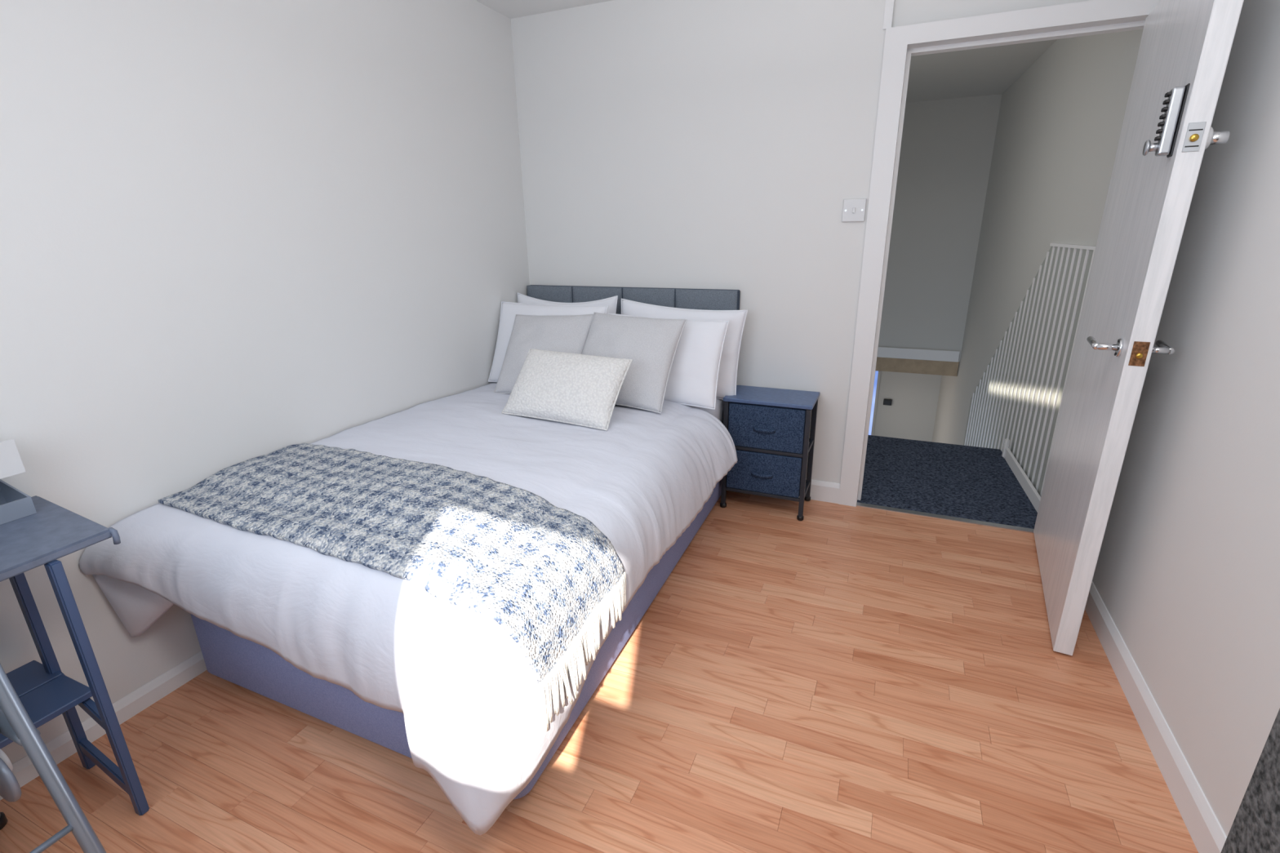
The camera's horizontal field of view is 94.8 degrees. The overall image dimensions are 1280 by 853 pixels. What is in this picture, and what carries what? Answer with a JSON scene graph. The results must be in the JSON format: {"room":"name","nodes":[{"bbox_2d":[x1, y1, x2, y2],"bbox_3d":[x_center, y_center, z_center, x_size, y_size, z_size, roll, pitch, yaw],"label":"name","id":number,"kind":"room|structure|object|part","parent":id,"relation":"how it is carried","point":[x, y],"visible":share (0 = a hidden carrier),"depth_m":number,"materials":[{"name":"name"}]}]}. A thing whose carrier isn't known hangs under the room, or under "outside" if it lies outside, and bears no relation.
{"room":"bedroom","nodes":[
{"label":"bedroom","id":0,"kind":"room"},
{"bbox_2d":[0,0,529,764],"bbox_3d":[-1.303,-0.485,1.899,0.100,2.460,3.400,7,20,22],"label":"wall","id":1,"kind":"structure","parent":0,"point":[232,232],"depth_m":1.80,"materials":[{"name":"white paint"}]},
{"bbox_2d":[0,650,207,800],"bbox_3d":[-1.235,0.629,2.244,0.012,0.066,3.200,7,20,22],"label":"baseboard","id":2,"kind":"structure","parent":1,"relation":"attached to","point":[62,747],"depth_m":1.70,"materials":[{"name":"white paint"}]},
{"bbox_2d":[475,0,611,18],"bbox_3d":[-0.064,-1.436,0.958,2.878,0.100,3.300,7,20,22],"label":"ceiling","id":3,"kind":"structure","parent":0,"point":[511,9],"depth_m":2.75,"materials":[{"name":"white paint"}]},
{"bbox_2d":[0,490,1198,852],"bbox_3d":[-0.010,0.823,1.753,2.678,0.030,3.200,7,20,22],"label":"floor","id":4,"kind":"structure","parent":0,"point":[840,678],"depth_m":1.59,"materials":[{"name":"brown wood"}]},
{"bbox_2d":[0,663,106,852],"bbox_3d":[-1.338,0.633,0.971,0.632,0.860,0.442,7,20,22],"label":"chair","id":5,"kind":"object","parent":4,"relation":"on","point":[16,725],"visible":1,"depth_m":1.09,"materials":[{"name":"grey metal"}]},
{"bbox_3d":[-1.273,0.698,1.171,0.115,0.115,0.013,7,20,22],"label":"pivot plate","id":6,"kind":"part","parent":5,"relation":"part of","materials":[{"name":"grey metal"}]},
{"bbox_3d":[-1.329,0.746,1.234,0.459,0.452,0.029,7,20,22],"label":"leg","id":7,"kind":"part","parent":5,"relation":"part of","materials":[{"name":"grey metal"}]},
{"bbox_2d":[0,495,149,815],"bbox_3d":[-1.469,0.661,1.114,0.418,0.722,0.870,7,20,22],"label":"desk","id":8,"kind":"object","parent":4,"relation":"on","point":[28,543],"visible":1,"depth_m":1.33,"materials":[{"name":"blue wood"}]},
{"bbox_2d":[0,439,36,524],"bbox_3d":[-1.509,0.153,1.217,0.142,0.182,0.316,7,20,22],"label":"tray","id":9,"kind":"object","parent":8,"relation":"on","point":[15,504],"visible":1,"depth_m":1.32,"materials":[{"name":"grey metal"}]},
{"bbox_2d":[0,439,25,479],"bbox_3d":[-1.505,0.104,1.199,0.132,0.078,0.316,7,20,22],"label":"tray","id":10,"kind":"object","parent":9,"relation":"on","point":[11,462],"depth_m":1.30,"materials":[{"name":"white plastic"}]},
{"bbox_3d":[-1.434,0.568,1.429,0.079,0.699,0.024,11,22,33],"label":"leg","id":11,"kind":"part","parent":8,"relation":"part of","materials":[{"name":"blue wood"}]},
{"bbox_3d":[-1.317,0.648,1.392,0.263,0.074,0.016,9,21,27],"label":"shelf rail","id":12,"kind":"part","parent":8,"relation":"part of","materials":[{"name":"blue wood"}]},
{"bbox_3d":[-1.198,0.604,1.310,0.050,0.699,0.024,7,20,22],"label":"leg","id":13,"kind":"part","parent":8,"relation":"part of","materials":[{"name":"blue wood"}]},
{"bbox_2d":[190,284,740,801],"bbox_3d":[-0.448,0.065,2.357,1.230,1.044,2.041,7,20,22],"label":"bed","id":14,"kind":"object","parent":4,"relation":"on","point":[248,664],"visible":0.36,"depth_m":1.73,"materials":[{"name":"blue fabric"}]},
{"bbox_3d":[-0.497,-0.415,3.325,0.284,0.738,0.022,7,20,22],"label":"headboard panel","id":15,"kind":"part","parent":14,"relation":"part of","materials":[{"name":"grey fabric"}]},
{"bbox_3d":[-0.228,-0.383,3.214,0.292,0.738,0.022,7,20,22],"label":"headboard panel","id":16,"kind":"part","parent":14,"relation":"part of","materials":[{"name":"grey fabric"}]},
{"bbox_3d":[-0.066,-0.372,3.183,1.202,0.744,0.044,7,20,22],"label":"headboard","id":17,"kind":"part","parent":14,"relation":"part of","materials":[{"name":"blue fabric"}]},
{"bbox_3d":[0.042,-0.350,3.102,0.287,0.738,0.022,7,20,22],"label":"headboard panel","id":18,"kind":"part","parent":14,"relation":"part of","materials":[{"name":"grey fabric"}]},
{"bbox_3d":[0.323,-0.316,2.986,0.315,0.738,0.022,7,20,22],"label":"headboard panel","id":19,"kind":"part","parent":14,"relation":"part of","materials":[{"name":"grey fabric"}]},
{"bbox_2d":[690,398,724,423],"bbox_3d":[-0.455,0.155,2.365,1.215,0.243,1.941,7,20,22],"label":"mattress","id":20,"kind":"object","parent":14,"relation":"on","point":[718,412],"visible":0.02,"depth_m":2.81,"materials":[{"name":"white fabric"}]},
{"bbox_2d":[79,382,737,835],"bbox_3d":[-0.518,0.291,2.119,1.340,0.498,1.799,7,20,22],"label":"duvet","id":21,"kind":"object","parent":20,"relation":"on","point":[468,697],"visible":0.68,"depth_m":1.51,"materials":[{"name":"white fabric"}]},
{"bbox_2d":[157,443,626,731],"bbox_3d":[-0.697,0.355,1.686,1.329,0.377,0.515,7,20,22],"label":"throw blanket","id":22,"kind":"object","parent":21,"relation":"on","point":[546,574],"visible":1,"depth_m":1.49,"materials":[{"name":"grey fabric"}]},
{"bbox_2d":[493,314,593,393],"bbox_3d":[-0.450,-0.344,2.797,0.477,0.363,0.287,7,20,22],"label":"cushion","id":23,"kind":"object","parent":21,"relation":"on","point":[564,333],"visible":0.54,"depth_m":2.77,"materials":[{"name":"white fabric"}]},
{"bbox_2d":[488,301,608,382],"bbox_3d":[-0.472,-0.411,2.962,0.626,0.394,0.212,7,20,22],"label":"pillow","id":24,"kind":"object","parent":21,"relation":"on","point":[508,310],"visible":0.33,"depth_m":3.00,"materials":[{"name":"white fabric"}]},
{"bbox_2d":[502,348,632,431],"bbox_3d":[-0.300,-0.161,2.385,0.502,0.247,0.240,7,20,22],"label":"cushion","id":25,"kind":"object","parent":21,"relation":"on","point":[569,388],"visible":1,"depth_m":2.32,"materials":[{"name":"beige fabric"}]},
{"bbox_2d":[581,311,687,413],"bbox_3d":[-0.064,-0.296,2.615,0.481,0.369,0.300,7,20,22],"label":"cushion","id":26,"kind":"object","parent":21,"relation":"on","point":[651,344],"visible":0.73,"depth_m":2.54,"materials":[{"name":"white fabric"}]},
{"bbox_2d":[608,313,728,409],"bbox_3d":[0.089,-0.313,2.734,0.612,0.381,0.204,7,20,22],"label":"pillow","id":27,"kind":"object","parent":21,"relation":"on","point":[693,378],"visible":0.44,"depth_m":2.62,"materials":[{"name":"white fabric"}]},
{"bbox_2d":[517,292,617,314],"bbox_3d":[-0.402,-0.468,3.124,0.606,0.456,0.155,7,20,22],"label":"pillow","id":28,"kind":"object","parent":20,"relation":"on","point":[611,302],"visible":0.15,"depth_m":3.05,"materials":[{"name":"white fabric"}]},
{"bbox_2d":[621,298,747,399],"bbox_3d":[0.179,-0.380,2.886,0.672,0.464,0.154,7,20,22],"label":"pillow","id":29,"kind":"object","parent":20,"relation":"on","point":[727,375],"visible":0.35,"depth_m":2.78,"materials":[{"name":"white fabric"}]},
{"bbox_2d":[720,385,820,520],"bbox_3d":[0.630,0.122,2.886,0.411,0.572,0.279,7,20,22],"label":"nightstand","id":30,"kind":"object","parent":4,"relation":"on","point":[768,428],"visible":0.91,"depth_m":2.77,"materials":[{"name":"fabric"}]},
{"bbox_3d":[0.414,0.136,2.866,0.021,0.541,0.021,7,20,22],"label":"leg","id":31,"kind":"part","parent":30,"relation":"part of","materials":[{"name":"black metal"}]},
{"bbox_3d":[0.578,0.233,2.801,0.104,0.018,0.024,7,20,22],"label":"drawer handle","id":32,"kind":"part","parent":30,"relation":"part of","materials":[{"name":"blue fabric"}]},
{"bbox_3d":[0.590,0.327,2.851,0.360,0.016,0.016,7,20,22],"label":"frame rail","id":33,"kind":"part","parent":30,"relation":"part of","materials":[{"name":"black metal"}]},
{"bbox_3d":[0.575,0.017,2.730,0.104,0.018,0.024,7,20,22],"label":"drawer handle","id":34,"kind":"part","parent":30,"relation":"part of","materials":[{"name":"blue fabric"}]},
{"bbox_3d":[0.629,0.192,2.905,0.352,0.201,0.225,7,20,22],"label":"drawer","id":35,"kind":"part","parent":30,"relation":"part of","materials":[{"name":"blue fabric"}]},
{"bbox_3d":[0.626,-0.023,2.834,0.352,0.209,0.225,7,20,22],"label":"drawer","id":36,"kind":"part","parent":30,"relation":"part of","materials":[{"name":"blue fabric"}]},
{"bbox_3d":[0.587,0.115,2.781,0.360,0.016,0.016,7,20,22],"label":"frame rail","id":37,"kind":"part","parent":30,"relation":"part of","materials":[{"name":"black metal"}]},
{"bbox_3d":[0.761,0.178,2.722,0.021,0.541,0.021,7,20,22],"label":"leg","id":38,"kind":"part","parent":30,"relation":"part of","materials":[{"name":"black metal"}]},
{"bbox_3d":[0.809,0.314,2.880,0.014,0.016,0.212,7,20,22],"label":"frame rail","id":39,"kind":"part","parent":30,"relation":"part of","materials":[{"name":"black metal"}]},
{"bbox_3d":[0.806,0.103,2.810,0.014,0.016,0.212,7,20,22],"label":"frame rail","id":40,"kind":"part","parent":30,"relation":"part of","materials":[{"name":"black metal"}]},
{"bbox_3d":[0.852,0.110,2.923,0.021,0.541,0.021,7,20,22],"label":"leg","id":41,"kind":"part","parent":30,"relation":"part of","materials":[{"name":"black metal"}]},
{"bbox_2d":[1221,708,1279,852],"bbox_3d":[0.737,0.691,0.446,0.298,1.020,0.634,7,20,22],"label":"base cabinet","id":42,"kind":"object","parent":4,"relation":"on","point":[1255,826],"visible":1,"depth_m":0.69,"materials":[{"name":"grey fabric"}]},
{"bbox_2d":[511,0,1088,483],"bbox_3d":[0.625,-0.767,2.823,2.678,2.360,0.100,7,20,22],"label":"wall","id":43,"kind":"structure","parent":0,"point":[664,144],"depth_m":2.76,"materials":[{"name":"white paint"}]},
{"bbox_2d":[798,479,839,503],"bbox_3d":[0.202,0.241,3.291,1.745,0.105,0.014,7,20,22],"label":"baseboard","id":44,"kind":"structure","parent":43,"relation":"attached to","point":[820,491],"depth_m":2.98,"materials":[{"name":"white paint"}]},
{"bbox_2d":[841,198,866,222],"bbox_3d":[0.930,-0.941,2.559,0.094,0.094,0.016,7,20,22],"label":"light switch","id":45,"kind":"object","parent":43,"relation":"attached to","point":[853,210],"visible":1,"depth_m":2.56,"materials":[{"name":"white plastic"}]},
{"bbox_2d":[856,502,1034,533],"bbox_3d":[1.461,0.438,2.807,0.810,0.010,0.036,7,20,22],"label":"trim","id":46,"kind":"structure","parent":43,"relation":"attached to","point":[861,504],"depth_m":2.80,"materials":[{"name":"silver metal"}]},
{"bbox_2d":[838,0,1159,506],"bbox_3d":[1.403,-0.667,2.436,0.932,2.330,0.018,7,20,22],"label":"trim","id":47,"kind":"structure","parent":43,"relation":"attached to","point":[897,39],"depth_m":2.41,"materials":[{"name":"white paint"}]},
{"bbox_2d":[1033,0,1244,655],"bbox_3d":[1.564,-0.337,1.956,0.183,1.984,0.920,9,21,28],"label":"door","id":48,"kind":"structure","parent":43,"relation":"in","point":[1185,46],"depth_m":1.74,"materials":[{"name":"white paint"}]},
{"bbox_3d":[1.343,-0.248,1.742,0.019,0.021,0.127,9,21,28],"label":"handle lever","id":49,"kind":"part","parent":48,"relation":"part of","materials":[{"name":"silver metal"}]},
{"bbox_3d":[1.362,-0.224,1.671,0.009,0.052,0.052,9,21,28],"label":"handle","id":50,"kind":"part","parent":48,"relation":"part of","materials":[{"name":"silver metal"}]},
{"bbox_3d":[1.347,-0.196,1.588,0.034,0.066,0.006,9,21,28],"label":"latch plate","id":51,"kind":"part","parent":48,"relation":"part of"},
{"bbox_3d":[1.298,-0.715,1.508,0.008,0.037,0.037,9,21,28],"label":"turn knob","id":52,"kind":"part","parent":48,"relation":"part of","materials":[{"name":"silver metal"}]},
{"bbox_3d":[1.310,-0.713,1.502,0.019,0.020,0.020,9,21,28],"label":"knob stem","id":53,"kind":"part","parent":48,"relation":"part of","materials":[{"name":"silver metal"}]},
{"bbox_3d":[1.487,-0.225,1.666,0.019,0.021,0.127,9,21,28],"label":"handle lever","id":54,"kind":"part","parent":48,"relation":"part of","materials":[{"name":"silver metal"}]},
{"bbox_3d":[1.338,-0.700,1.422,0.032,0.064,0.006,9,21,28],"label":"lock plate","id":55,"kind":"part","parent":48,"relation":"part of","materials":[{"name":"silver metal"}]},
{"bbox_3d":[1.412,-0.705,1.437,0.034,0.029,0.029,9,21,28],"label":"snib knob","id":56,"kind":"part","parent":48,"relation":"part of","materials":[{"name":"silver metal"}]},
{"bbox_2d":[873,371,942,441],"bbox_3d":[2.784,0.357,7.163,2.000,2.580,0.100,7,20,22],"label":"wall","id":57,"kind":"structure","parent":0,"point":[911,415],"depth_m":6.77,"materials":[{"name":"grey paint"}]},
{"bbox_2d":[868,370,880,435],"bbox_3d":[2.710,0.265,7.094,0.155,2.000,0.025,7,20,22],"label":"window","id":58,"kind":"structure","parent":57,"relation":"in","point":[877,379],"depth_m":6.88,"materials":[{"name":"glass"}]},
{"bbox_2d":[883,399,892,405],"bbox_3d":[2.873,-0.282,6.830,0.090,0.070,0.034,7,20,22],"label":"wall socket","id":59,"kind":"object","parent":57,"relation":"attached to","point":[886,402],"visible":1,"depth_m":6.81,"materials":[{"name":"black plastic"}]},
{"bbox_2d":[875,356,959,376],"bbox_3d":[2.480,-0.793,6.338,1.610,0.140,1.100,7,20,22],"label":"trim","id":60,"kind":"structure","parent":57,"relation":"attached to","point":[883,364],"depth_m":5.69,"materials":[{"name":"beige wood"}]},
{"bbox_2d":[878,93,1002,361],"bbox_3d":[2.374,-1.808,5.470,1.850,2.335,0.100,7,20,22],"label":"wall","id":61,"kind":"structure","parent":0,"point":[947,148],"depth_m":5.27,"materials":[{"name":"grey paint"}]},
{"bbox_2d":[877,346,959,362],"bbox_3d":[2.253,-0.744,5.817,1.600,0.100,0.016,7,20,22],"label":"baseboard","id":62,"kind":"structure","parent":61,"relation":"attached to","point":[882,352],"depth_m":5.64,"materials":[{"name":"white paint"}]},
{"bbox_2d":[857,435,1037,528],"bbox_3d":[1.269,0.324,3.529,1.768,0.247,1.134,7,20,22],"label":"carpet","id":63,"kind":"object","parent":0,"point":[952,480],"visible":0.34,"depth_m":3.19,"materials":[{"name":"blue carpet"}]},
{"bbox_2d":[906,39,1057,102],"bbox_3d":[1.703,-2.402,3.736,2.000,0.100,3.300,7,20,22],"label":"ceiling","id":64,"kind":"structure","parent":0,"point":[984,71],"depth_m":4.09,"materials":[{"name":"grey paint"}]},
{"bbox_2d":[932,29,1142,445],"bbox_3d":[2.695,-0.108,4.637,0.100,5.050,4.307,6,19,19],"label":"wall","id":65,"kind":"structure","parent":0,"point":[1059,126],"depth_m":3.55,"materials":[{"name":"grey paint"}]},
{"bbox_2d":[1001,437,1040,512],"bbox_3d":[2.022,0.259,3.106,0.022,0.126,0.900,6,19,19],"label":"baseboard","id":66,"kind":"structure","parent":65,"relation":"attached to","point":[1028,488],"depth_m":3.14,"materials":[{"name":"white paint"}]},
{"bbox_3d":[2.169,0.128,3.489,0.023,0.122,0.038,7,20,22],"label":"post","id":67,"kind":"part","parent":66,"relation":"part of","materials":[{"name":"white paint"}]},
{"bbox_2d":[963,243,1095,496],"bbox_3d":[2.303,0.287,3.810,0.020,2.830,2.330,6,19,19],"label":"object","id":68,"kind":"object","parent":65,"relation":"attached to","point":[1018,397],"visible":0.54,"depth_m":3.17,"materials":[{"name":"grey paint"}]},
{"bbox_3d":[2.037,-0.833,2.727,0.020,0.015,0.890,6,19,19],"label":"cap rail","id":69,"kind":"part","parent":68,"relation":"part of","materials":[{"name":"white paint"}]},
{"bbox_2d":[1092,0,1279,836],"bbox_3d":[1.248,-0.175,0.844,0.100,2.460,3.400,7,20,22],"label":"wall","id":70,"kind":"structure","parent":0,"point":[1187,573],"depth_m":1.45,"materials":[{"name":"white paint"}]},
{"bbox_2d":[1084,581,1226,852],"bbox_3d":[1.209,0.915,1.219,0.014,0.096,3.180,7,20,22],"label":"baseboard","id":71,"kind":"structure","parent":70,"relation":"attached to","point":[1206,833],"depth_m":1.52,"materials":[{"name":"white paint"}]}
]}

